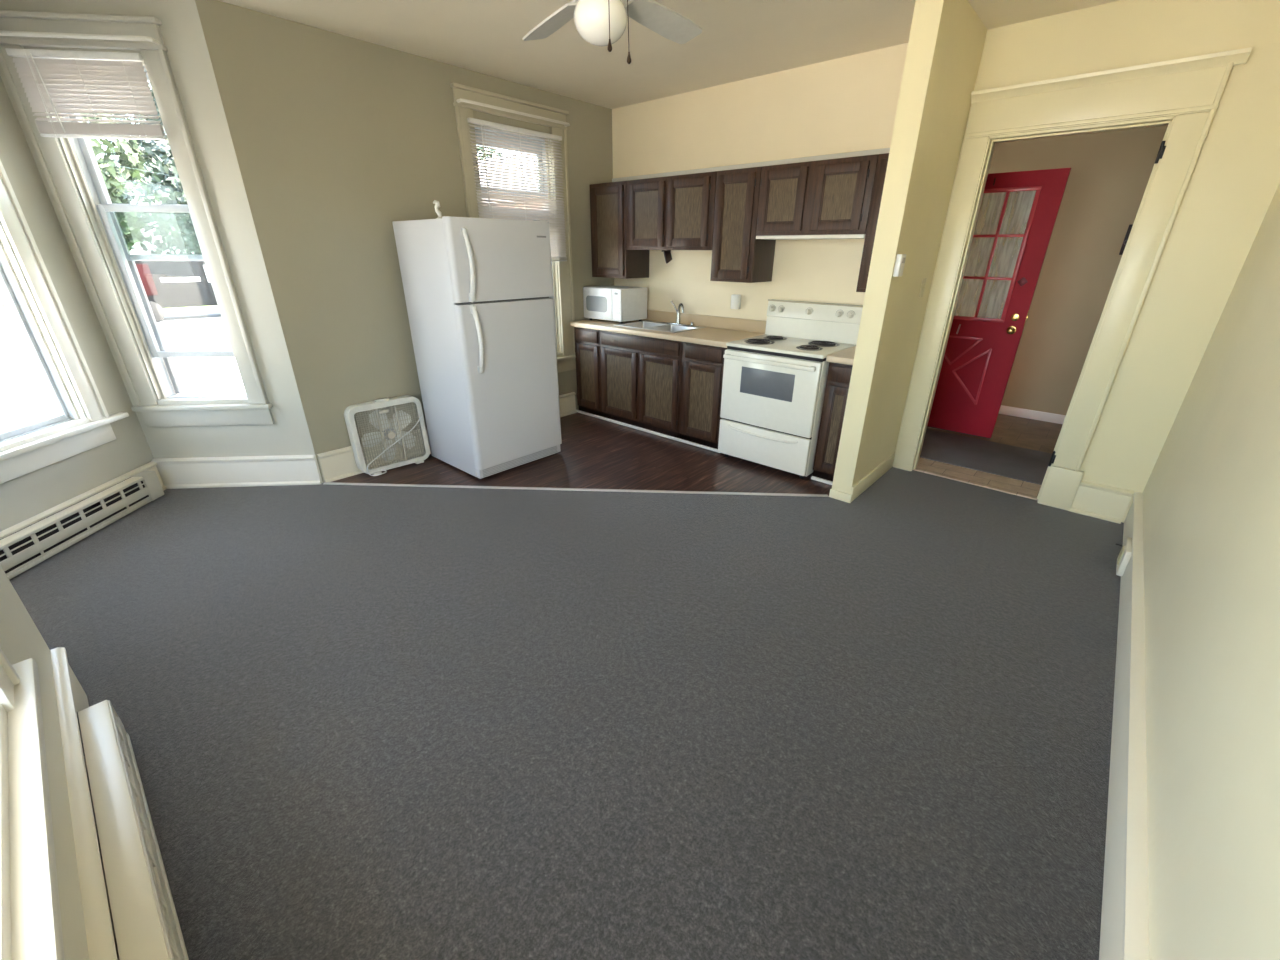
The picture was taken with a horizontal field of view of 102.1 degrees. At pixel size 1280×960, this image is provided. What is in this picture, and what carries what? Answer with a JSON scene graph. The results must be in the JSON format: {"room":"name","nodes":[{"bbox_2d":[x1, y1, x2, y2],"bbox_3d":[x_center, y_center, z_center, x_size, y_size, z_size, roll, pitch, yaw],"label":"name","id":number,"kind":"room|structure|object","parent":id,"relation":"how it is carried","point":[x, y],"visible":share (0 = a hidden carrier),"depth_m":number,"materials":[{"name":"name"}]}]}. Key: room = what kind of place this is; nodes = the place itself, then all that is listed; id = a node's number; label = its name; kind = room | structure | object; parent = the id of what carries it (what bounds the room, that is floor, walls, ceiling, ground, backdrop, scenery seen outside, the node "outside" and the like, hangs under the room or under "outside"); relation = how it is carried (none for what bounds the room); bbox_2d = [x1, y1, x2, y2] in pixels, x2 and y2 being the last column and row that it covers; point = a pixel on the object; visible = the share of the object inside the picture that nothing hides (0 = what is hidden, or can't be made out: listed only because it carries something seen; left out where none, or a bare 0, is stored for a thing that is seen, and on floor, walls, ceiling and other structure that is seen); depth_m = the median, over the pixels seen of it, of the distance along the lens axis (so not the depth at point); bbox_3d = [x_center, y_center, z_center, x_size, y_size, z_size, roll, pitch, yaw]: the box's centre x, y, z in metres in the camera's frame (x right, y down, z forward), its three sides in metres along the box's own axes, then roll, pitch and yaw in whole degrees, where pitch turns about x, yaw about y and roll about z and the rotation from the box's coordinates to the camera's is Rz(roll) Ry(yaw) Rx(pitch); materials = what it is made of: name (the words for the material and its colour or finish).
{"room":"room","nodes":[
{"label":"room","id":0,"kind":"room"},
{"bbox_2d":[0,565,88,959],"bbox_3d":[-0.986,0.014,0.392,3.085,2.730,0.160,20,31,37],"label":"wall","id":1,"kind":"structure","parent":0,"point":[20,638],"depth_m":1.37,"materials":[{"name":"beige paint"}]},
{"bbox_2d":[0,648,64,959],"bbox_3d":[-0.830,-0.095,0.234,2.070,2.164,0.215,20,31,37],"label":"window","id":2,"kind":"structure","parent":1,"relation":"in","point":[30,915],"depth_m":0.92,"materials":[{"name":"white paint"}]},
{"bbox_2d":[50,647,117,959],"bbox_3d":[-0.989,1.105,1.012,2.925,0.235,0.033,20,31,37],"label":"baseboard","id":3,"kind":"structure","parent":1,"relation":"attached to","point":[71,698],"depth_m":1.30,"materials":[{"name":"beige paint"}]},
{"bbox_2d":[76,700,188,959],"bbox_3d":[-0.999,1.094,1.082,2.084,0.173,0.082,20,31,37],"label":"baseboard heater","id":4,"kind":"object","parent":1,"relation":"attached to","point":[144,919],"visible":1,"depth_m":1.30,"materials":[{"name":"beige paint"}]},
{"bbox_2d":[0,76,153,531],"bbox_3d":[-3.350,-0.739,2.058,0.160,2.730,2.274,-1,24,-4],"label":"wall","id":5,"kind":"structure","parent":0,"point":[28,495],"depth_m":2.99,"materials":[{"name":"grey paint"}]},
{"bbox_2d":[0,160,128,483],"bbox_3d":[-3.349,-1.056,2.386,0.215,2.179,1.200,-1,24,-4],"label":"window","id":6,"kind":"structure","parent":5,"relation":"in","point":[81,422],"depth_m":2.89,"materials":[{"name":"white paint"}]},
{"bbox_2d":[0,471,163,579],"bbox_3d":[-3.208,0.402,2.614,0.077,0.177,1.904,-1,24,-4],"label":"baseboard heater","id":7,"kind":"object","parent":5,"relation":"attached to","point":[33,544],"visible":1,"depth_m":2.93,"materials":[{"name":"beige paint"}]},
{"bbox_2d":[0,462,166,538],"bbox_3d":[-3.264,0.388,2.634,0.038,0.205,2.084,-1,24,-3],"label":"baseboard","id":8,"kind":"structure","parent":5,"relation":"attached to","point":[151,466],"depth_m":3.04,"materials":[{"name":"beige paint"}]},
{"bbox_2d":[0,0,314,458],"bbox_3d":[-2.857,-1.247,3.214,1.131,2.730,0.160,-2,24,-5],"label":"wall","id":9,"kind":"structure","parent":0,"point":[181,30],"depth_m":3.06,"materials":[{"name":"grey paint"}]},
{"bbox_2d":[0,10,273,426],"bbox_3d":[-2.898,-1.387,3.118,0.850,2.169,0.215,-2,24,-5],"label":"window","id":10,"kind":"structure","parent":9,"relation":"in","point":[129,320],"depth_m":3.04,"materials":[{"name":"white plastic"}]},
{"bbox_2d":[0,30,159,44],"bbox_3d":[-2.881,-2.240,2.616,0.800,0.019,0.065,-2,24,-5],"label":"curtain rod","id":11,"kind":"object","parent":10,"relation":"attached to","point":[2,33],"visible":1,"depth_m":2.60,"materials":[{"name":"white paint"}]},
{"bbox_2d":[5,48,166,297],"bbox_3d":[-2.903,-1.645,2.886,0.625,1.200,0.050,-2,24,-5],"label":"window blind","id":12,"kind":"object","parent":10,"relation":"attached to","point":[56,84],"visible":1,"depth_m":2.72,"materials":[{"name":"white plastic"}]},
{"bbox_2d":[151,455,322,488],"bbox_3d":[-2.821,-0.058,3.637,1.061,0.215,0.037,-2,24,-5],"label":"baseboard","id":13,"kind":"structure","parent":9,"relation":"attached to","point":[280,470],"depth_m":3.63,"materials":[{"name":"white paint"}]},
{"bbox_2d":[195,0,613,481],"bbox_3d":[-1.283,-1.733,4.338,0.160,2.730,3.210,20,31,37],"label":"wall","id":14,"kind":"structure","parent":0,"point":[337,139],"depth_m":3.43,"materials":[{"name":"beige paint"}]},
{"bbox_2d":[317,392,576,482],"bbox_3d":[-1.472,-0.441,4.524,0.036,0.215,2.420,20,31,37],"label":"baseboard","id":15,"kind":"structure","parent":14,"relation":"attached to","point":[337,464],"depth_m":3.82,"materials":[{"name":"beige paint"}]},
{"bbox_2d":[450,83,575,372],"bbox_3d":[-1.036,-1.980,4.487,0.215,2.169,1.070,20,31,37],"label":"window","id":16,"kind":"structure","parent":14,"relation":"in","point":[562,271],"depth_m":4.32,"materials":[{"name":"beige paint"}]},
{"bbox_2d":[456,98,569,126],"bbox_3d":[-0.944,-2.848,4.021,0.065,0.019,1.030,20,31,37],"label":"curtain rod","id":17,"kind":"object","parent":16,"relation":"attached to","point":[566,124],"visible":1,"depth_m":3.94,"materials":[{"name":"white paint"}]},
{"bbox_2d":[467,117,566,260],"bbox_3d":[-0.956,-2.323,4.256,0.050,0.971,0.881,20,31,37],"label":"window blind","id":18,"kind":"object","parent":16,"relation":"attached to","point":[558,250],"visible":0.73,"depth_m":4.20,"materials":[{"name":"white plastic"}]},
{"bbox_2d":[10,412,1123,959],"bbox_3d":[0.360,0.167,3.566,5.730,0.100,7.710,20,31,37],"label":"floor","id":19,"kind":"structure","parent":0,"point":[361,722],"depth_m":1.93,"materials":[{"name":"grey carpet"}]},
{"bbox_2d":[344,395,429,475],"bbox_3d":[-1.887,-0.343,3.911,0.170,0.537,0.526,22,32,40],"label":"box fan","id":20,"kind":"object","parent":19,"relation":"on","point":[399,420],"visible":1,"depth_m":3.89,"materials":[{"name":"plastic"}]},
{"bbox_2d":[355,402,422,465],"bbox_3d":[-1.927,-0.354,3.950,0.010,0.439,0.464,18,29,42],"label":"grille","id":21,"kind":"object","parent":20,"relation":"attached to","point":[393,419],"depth_m":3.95,"materials":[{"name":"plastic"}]},
{"bbox_2d":[355,402,425,468],"bbox_3d":[-1.873,-0.337,3.898,0.010,0.439,0.464,18,29,42],"label":"grille","id":22,"kind":"object","parent":20,"relation":"attached to","point":[390,434],"depth_m":3.90,"materials":[{"name":"plastic"}]},
{"bbox_2d":[392,216,561,479],"bbox_3d":[-1.133,-0.981,3.870,0.780,1.739,0.785,20,31,37],"label":"refrigerator","id":23,"kind":"object","parent":19,"relation":"on","point":[477,291],"visible":1,"depth_m":3.59,"materials":[{"name":"white metal"}]},
{"bbox_2d":[433,200,441,218],"bbox_3d":[-1.289,-1.718,3.295,0.052,0.114,0.052,20,31,37],"label":"figurine","id":24,"kind":"object","parent":23,"relation":"on","point":[437,204],"visible":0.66,"depth_m":3.28,"materials":[{"name":"white ceramic"}]},
{"bbox_2d":[323,482,828,496],"bbox_3d":[-0.484,0.066,3.652,3.580,0.006,0.032,1,24,2],"label":"trim","id":25,"kind":"structure","parent":19,"relation":"on","point":[327,483],"depth_m":3.65,"materials":[{"name":"metal"}]},
{"bbox_2d":[574,327,602,416],"bbox_3d":[-0.322,-1.145,5.319,0.355,0.873,0.617,20,31,37],"label":"base cabinet","id":26,"kind":"object","parent":19,"relation":"on","point":[587,341],"visible":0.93,"depth_m":5.09,"materials":[{"name":"brown wood"}]},
{"bbox_2d":[600,330,681,437],"bbox_3d":[0.175,-0.965,4.919,0.964,0.873,0.617,20,31,37],"label":"base cabinet","id":27,"kind":"object","parent":19,"relation":"on","point":[641,375],"visible":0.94,"depth_m":4.67,"materials":[{"name":"brown wood"}]},
{"bbox_2d":[570,310,765,347],"bbox_3d":[0.197,-1.414,4.683,1.809,0.142,0.643,20,31,37],"label":"countertop","id":28,"kind":"structure","parent":27,"relation":"on","point":[718,331],"depth_m":4.52,"materials":[{"name":"beige laminate"}]},
{"bbox_2d":[583,285,646,323],"bbox_3d":[-0.243,-1.719,5.050,0.515,0.311,0.372,20,31,37],"label":"microwave","id":29,"kind":"object","parent":28,"relation":"on","point":[621,304],"visible":1,"depth_m":4.90,"materials":[{"name":"white metal"}]},
{"bbox_2d":[615,320,705,332],"bbox_3d":[0.177,-1.334,4.771,0.720,0.169,0.460,20,31,37],"label":"sink","id":30,"kind":"object","parent":28,"relation":"in","point":[649,325],"visible":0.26,"depth_m":4.81,"materials":[{"name":"metal"}]},
{"bbox_2d":[667,301,689,325],"bbox_3d":[0.343,-1.540,4.768,0.240,0.211,0.097,20,31,37],"label":"faucet","id":31,"kind":"object","parent":28,"relation":"on","point":[673,304],"visible":1,"depth_m":4.78,"materials":[{"name":"silver metal"}]},
{"bbox_2d":[576,410,832,484],"bbox_3d":[0.387,-0.342,4.564,2.825,0.024,0.025,20,31,37],"label":"trim","id":32,"kind":"structure","parent":27,"relation":"attached to","point":[578,411],"depth_m":4.68,"materials":[{"name":"white paint"}]},
{"bbox_2d":[679,342,726,448],"bbox_3d":[0.706,-0.771,4.490,0.450,0.873,0.617,20,31,37],"label":"base cabinet","id":33,"kind":"object","parent":19,"relation":"on","point":[702,367],"visible":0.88,"depth_m":4.28,"materials":[{"name":"brown wood"}]},
{"bbox_2d":[718,299,862,477],"bbox_3d":[1.129,-0.726,4.002,0.766,1.195,0.718,20,31,37],"label":"stove","id":34,"kind":"object","parent":19,"relation":"on","point":[774,383],"visible":0.98,"depth_m":3.84,"materials":[{"name":"metal"}]},
{"bbox_2d":[726,334,855,358],"bbox_3d":[1.148,-1.018,3.895,0.766,0.025,0.645,20,31,37],"label":"cooktop","id":35,"kind":"object","parent":34,"relation":"in","point":[796,346],"depth_m":3.81,"materials":[{"name":"metal"}]},
{"bbox_2d":[813,362,852,480],"bbox_3d":[1.556,-0.462,3.805,0.228,0.873,0.617,20,31,37],"label":"base cabinet","id":36,"kind":"object","parent":19,"relation":"on","point":[838,375],"visible":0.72,"depth_m":3.60,"materials":[{"name":"brown wood"}]},
{"bbox_2d":[826,346,855,364],"bbox_3d":[1.547,-0.923,3.594,0.236,0.142,0.643,20,31,37],"label":"countertop","id":37,"kind":"structure","parent":36,"relation":"on","point":[846,356],"depth_m":3.44,"materials":[{"name":"beige laminate"}]},
{"bbox_2d":[913,468,1037,499],"bbox_3d":[2.441,0.021,3.799,0.801,0.012,0.055,20,31,37],"label":"trim","id":38,"kind":"structure","parent":19,"relation":"on","point":[915,469],"depth_m":3.77,"materials":[{"name":"beige wood"}]},
{"bbox_2d":[920,429,1051,484],"bbox_3d":[2.737,-0.265,4.455,1.440,0.008,0.840,20,31,37],"label":"door mat","id":39,"kind":"object","parent":19,"relation":"on","point":[1014,462],"visible":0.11,"depth_m":4.30,"materials":[{"name":"grey fabric"}]},
{"bbox_2d":[218,0,1119,108],"bbox_3d":[-0.712,-2.159,1.788,5.545,0.120,5.820,20,31,37],"label":"ceiling","id":40,"kind":"structure","parent":0,"point":[738,40],"depth_m":3.10,"materials":[{"name":"paint"}]},
{"bbox_2d":[523,0,701,63],"bbox_3d":[-0.127,-1.854,1.915,1.205,0.533,1.166,20,31,37],"label":"ceiling fan","id":41,"kind":"object","parent":40,"relation":"hanging from","point":[598,22],"visible":1,"depth_m":2.04,"materials":[{"name":"white plastic"}]},
{"bbox_2d":[612,43,907,320],"bbox_3d":[0.781,-1.801,4.524,2.990,2.730,0.140,20,31,37],"label":"wall","id":42,"kind":"structure","parent":0,"point":[846,104],"depth_m":4.00,"materials":[{"name":"beige paint"}]},
{"bbox_2d":[590,181,648,278],"bbox_3d":[-0.194,-2.335,4.875,0.455,0.790,0.346,20,31,37],"label":"upper cabinet","id":43,"kind":"object","parent":42,"relation":"attached to","point":[610,256],"visible":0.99,"depth_m":4.77,"materials":[{"name":"brown wood"}]},
{"bbox_2d":[626,171,716,262],"bbox_3d":[0.328,-2.208,4.427,0.930,0.653,0.346,20,31,37],"label":"upper cabinet","id":44,"kind":"object","parent":42,"relation":"attached to","point":[676,212],"depth_m":4.26,"materials":[{"name":"brown wood"}]},
{"bbox_2d":[642,310,765,332],"bbox_3d":[0.404,-1.526,4.888,1.809,0.100,0.020,20,31,37],"label":"backsplash","id":45,"kind":"structure","parent":42,"relation":"attached to","point":[749,325],"depth_m":4.68,"materials":[{"name":"beige laminate"}]},
{"bbox_2d":[730,294,740,308],"bbox_3d":[0.826,-1.536,4.459,0.080,0.118,0.048,20,31,37],"label":"outlet cover","id":46,"kind":"object","parent":42,"relation":"attached to","point":[735,299],"visible":1,"depth_m":4.44,"materials":[{"name":"white paint"}]},
{"bbox_2d":[710,167,775,282],"bbox_3d":[0.819,-1.973,4.054,0.379,0.775,0.346,20,31,37],"label":"upper cabinet","id":47,"kind":"object","parent":42,"relation":"attached to","point":[737,255],"visible":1,"depth_m":3.95,"materials":[{"name":"brown wood"}]},
{"bbox_2d":[612,148,889,181],"bbox_3d":[0.790,-2.461,4.106,2.810,0.075,0.024,20,31,37],"label":"trim","id":48,"kind":"structure","parent":42,"relation":"attached to","point":[884,150],"depth_m":3.96,"materials":[{"name":"white paint"}]},
{"bbox_2d":[756,154,878,235],"bbox_3d":[1.267,-1.962,3.628,0.807,0.445,0.346,20,31,37],"label":"upper cabinet","id":49,"kind":"object","parent":42,"relation":"attached to","point":[830,196],"visible":0.96,"depth_m":3.49,"materials":[{"name":"brown wood"}]},
{"bbox_2d":[756,234,865,239],"bbox_3d":[1.265,-1.747,3.723,0.800,0.022,0.310,20,31,37],"label":"range hood","id":50,"kind":"object","parent":49,"relation":"attached to","point":[845,236],"visible":0.75,"depth_m":3.60,"materials":[{"name":"white paint"}]},
{"bbox_2d":[856,153,888,291],"bbox_3d":[1.653,-1.658,3.387,0.222,0.800,0.346,20,31,37],"label":"upper cabinet","id":51,"kind":"object","parent":42,"relation":"attached to","point":[882,162],"visible":0.16,"depth_m":3.31,"materials":[{"name":"brown wood"}]},
{"bbox_2d":[832,0,986,493],"bbox_3d":[1.710,-1.268,3.334,0.130,2.730,1.020,20,31,37],"label":"wall partition","id":52,"kind":"structure","parent":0,"point":[946,42],"depth_m":3.00,"materials":[{"name":"yellow paint"}]},
{"bbox_2d":[829,453,894,502],"bbox_3d":[1.645,-0.044,3.797,0.149,0.115,0.864,20,31,37],"label":"baseboard","id":53,"kind":"structure","parent":52,"relation":"attached to","point":[874,475],"depth_m":3.62,"materials":[{"name":"yellow paint"}]},
{"bbox_2d":[893,254,905,276],"bbox_3d":[1.471,-1.214,2.926,0.034,0.118,0.084,20,31,37],"label":"thermostat","id":54,"kind":"object","parent":52,"relation":"attached to","point":[900,258],"visible":1,"depth_m":2.90,"materials":[{"name":"white plastic"}]},
{"bbox_2d":[919,278,926,297],"bbox_3d":[1.870,-1.268,3.413,0.014,0.118,0.072,20,31,37],"label":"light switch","id":55,"kind":"object","parent":52,"relation":"attached to","point":[924,279],"visible":1,"depth_m":3.41,"materials":[{"name":"beige plastic"}]},
{"bbox_2d":[954,125,1167,414],"bbox_3d":[4.180,-1.861,4.712,2.780,2.730,0.140,20,31,37],"label":"wall","id":56,"kind":"structure","parent":0,"point":[1110,173],"depth_m":4.80,"materials":[{"name":"beige paint"}]},
{"bbox_2d":[999,405,1065,423],"bbox_3d":[4.120,-0.627,5.195,2.500,0.090,0.015,20,31,37],"label":"baseboard","id":57,"kind":"structure","parent":56,"relation":"attached to","point":[1006,410],"depth_m":5.28,"materials":[{"name":"white paint"}]},
{"bbox_2d":[1119,224,1132,254],"bbox_3d":[4.229,-2.061,4.436,0.120,0.240,0.055,20,31,37],"label":"lock plate","id":58,"kind":"object","parent":56,"relation":"attached to","point":[1130,225],"visible":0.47,"depth_m":4.46,"materials":[{"name":"black metal"}]},
{"bbox_2d":[893,0,1279,522],"bbox_3d":[2.584,-1.188,3.166,1.425,2.730,0.140,20,31,37],"label":"wall","id":59,"kind":"structure","parent":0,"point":[1233,183],"depth_m":2.72,"materials":[{"name":"yellow paint"}]},
{"bbox_2d":[893,47,1251,510],"bbox_3d":[2.462,-1.076,3.292,1.140,2.422,0.216,20,31,37],"label":"door frame","id":60,"kind":"structure","parent":59,"relation":"attached to","point":[1184,95],"depth_m":2.96,"materials":[{"name":"yellow paint"}]},
{"bbox_2d":[1069,480,1133,523],"bbox_3d":[2.924,0.136,3.287,0.260,0.215,0.036,20,31,37],"label":"baseboard","id":61,"kind":"structure","parent":59,"relation":"attached to","point":[1096,500],"depth_m":3.28,"materials":[{"name":"yellow paint"}]},
{"bbox_2d":[1143,183,1279,959],"bbox_3d":[1.647,-0.281,1.102,0.160,2.730,4.480,20,31,37],"label":"wall","id":62,"kind":"structure","parent":0,"point":[1211,494],"depth_m":1.31,"materials":[{"name":"beige paint"}]},
{"bbox_2d":[1099,492,1148,959],"bbox_3d":[1.576,0.838,1.680,0.036,0.215,4.450,20,31,37],"label":"baseboard","id":63,"kind":"structure","parent":62,"relation":"attached to","point":[1124,933],"depth_m":1.49,"materials":[{"name":"beige paint"}]},
{"bbox_2d":[1116,537,1131,575],"bbox_3d":[2.543,0.401,2.719,0.032,0.145,0.200,20,31,37],"label":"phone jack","id":64,"kind":"object","parent":62,"relation":"attached to","point":[1125,554],"visible":0.92,"depth_m":2.67,"materials":[{"name":"beige paint"}]},
{"bbox_3d":[2.396,-1.862,4.686,0.140,2.730,2.260,20,31,37],"label":"wall","id":65,"kind":"structure","parent":0,"visible":0},
{"bbox_2d":[927,168,1070,438],"bbox_3d":[2.850,-1.458,4.518,0.893,2.126,0.118,20,31,37],"label":"door","id":66,"kind":"structure","parent":65,"relation":"in","point":[980,353],"depth_m":4.43,"materials":[{"name":"red paint"}]},
{"label":"outside","id":67,"kind":"structure","parent":0,"visible":0},
{"bbox_2d":[0,297,218,319],"bbox_3d":[-43.714,-15.865,41.242,64.000,0.190,140.000,20,31,37],"label":"lawn","id":68,"kind":"structure","parent":67,"point":[4,315],"depth_m":22.01,"materials":[{"name":"white"}]},
{"bbox_2d":[80,113,145,251],"bbox_3d":[-25.997,-12.827,21.686,8.413,10.298,8.285,20,31,37],"label":"tree","id":69,"kind":"object","parent":68,"relation":"on","point":[117,180],"visible":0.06,"depth_m":22.94,"materials":[{"name":"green plant"}]},
{"bbox_2d":[110,82,201,254],"bbox_3d":[-26.438,-19.088,32.926,10.672,12.648,11.556,20,31,37],"label":"tree","id":70,"kind":"object","parent":68,"relation":"on","point":[160,168],"visible":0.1,"depth_m":29.80,"materials":[{"name":"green plant"}]},
{"bbox_2d":[477,147,505,158],"bbox_3d":[-14.572,-20.567,38.891,9.752,10.677,8.426,-13,27,-27],"label":"tree","id":71,"kind":"object","parent":68,"relation":"on","point":[477,147],"visible":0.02,"depth_m":36.81,"materials":[{"name":"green plant"}]},
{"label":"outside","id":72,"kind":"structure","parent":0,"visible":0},
{"bbox_2d":[0,333,245,432],"bbox_3d":[-1.777,-0.617,7.407,28.000,0.200,140.000,20,31,37],"label":"pavement","id":73,"kind":"structure","parent":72,"point":[24,400],"depth_m":10.11,"materials":[{"name":"concrete"}]},
{"bbox_2d":[478,153,541,208],"bbox_3d":[-2.364,-6.995,15.390,8.800,5.000,7.000,20,31,37],"label":"house","id":74,"kind":"structure","parent":73,"relation":"on","point":[515,153],"depth_m":13.60,"materials":[{"name":"white"}]},
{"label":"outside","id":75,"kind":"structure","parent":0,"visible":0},
{"bbox_2d":[0,308,223,343],"bbox_3d":[-16.755,-6.037,19.502,8.000,0.140,140.000,20,31,37],"label":"street","id":76,"kind":"structure","parent":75,"point":[186,319],"depth_m":18.24,"materials":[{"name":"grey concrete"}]},
{"bbox_2d":[135,254,217,321],"bbox_3d":[-16.709,-7.307,19.483,2.040,2.199,5.089,20,31,37],"label":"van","id":77,"kind":"object","parent":76,"relation":"on","point":[167,284],"visible":0.38,"depth_m":18.35,"materials":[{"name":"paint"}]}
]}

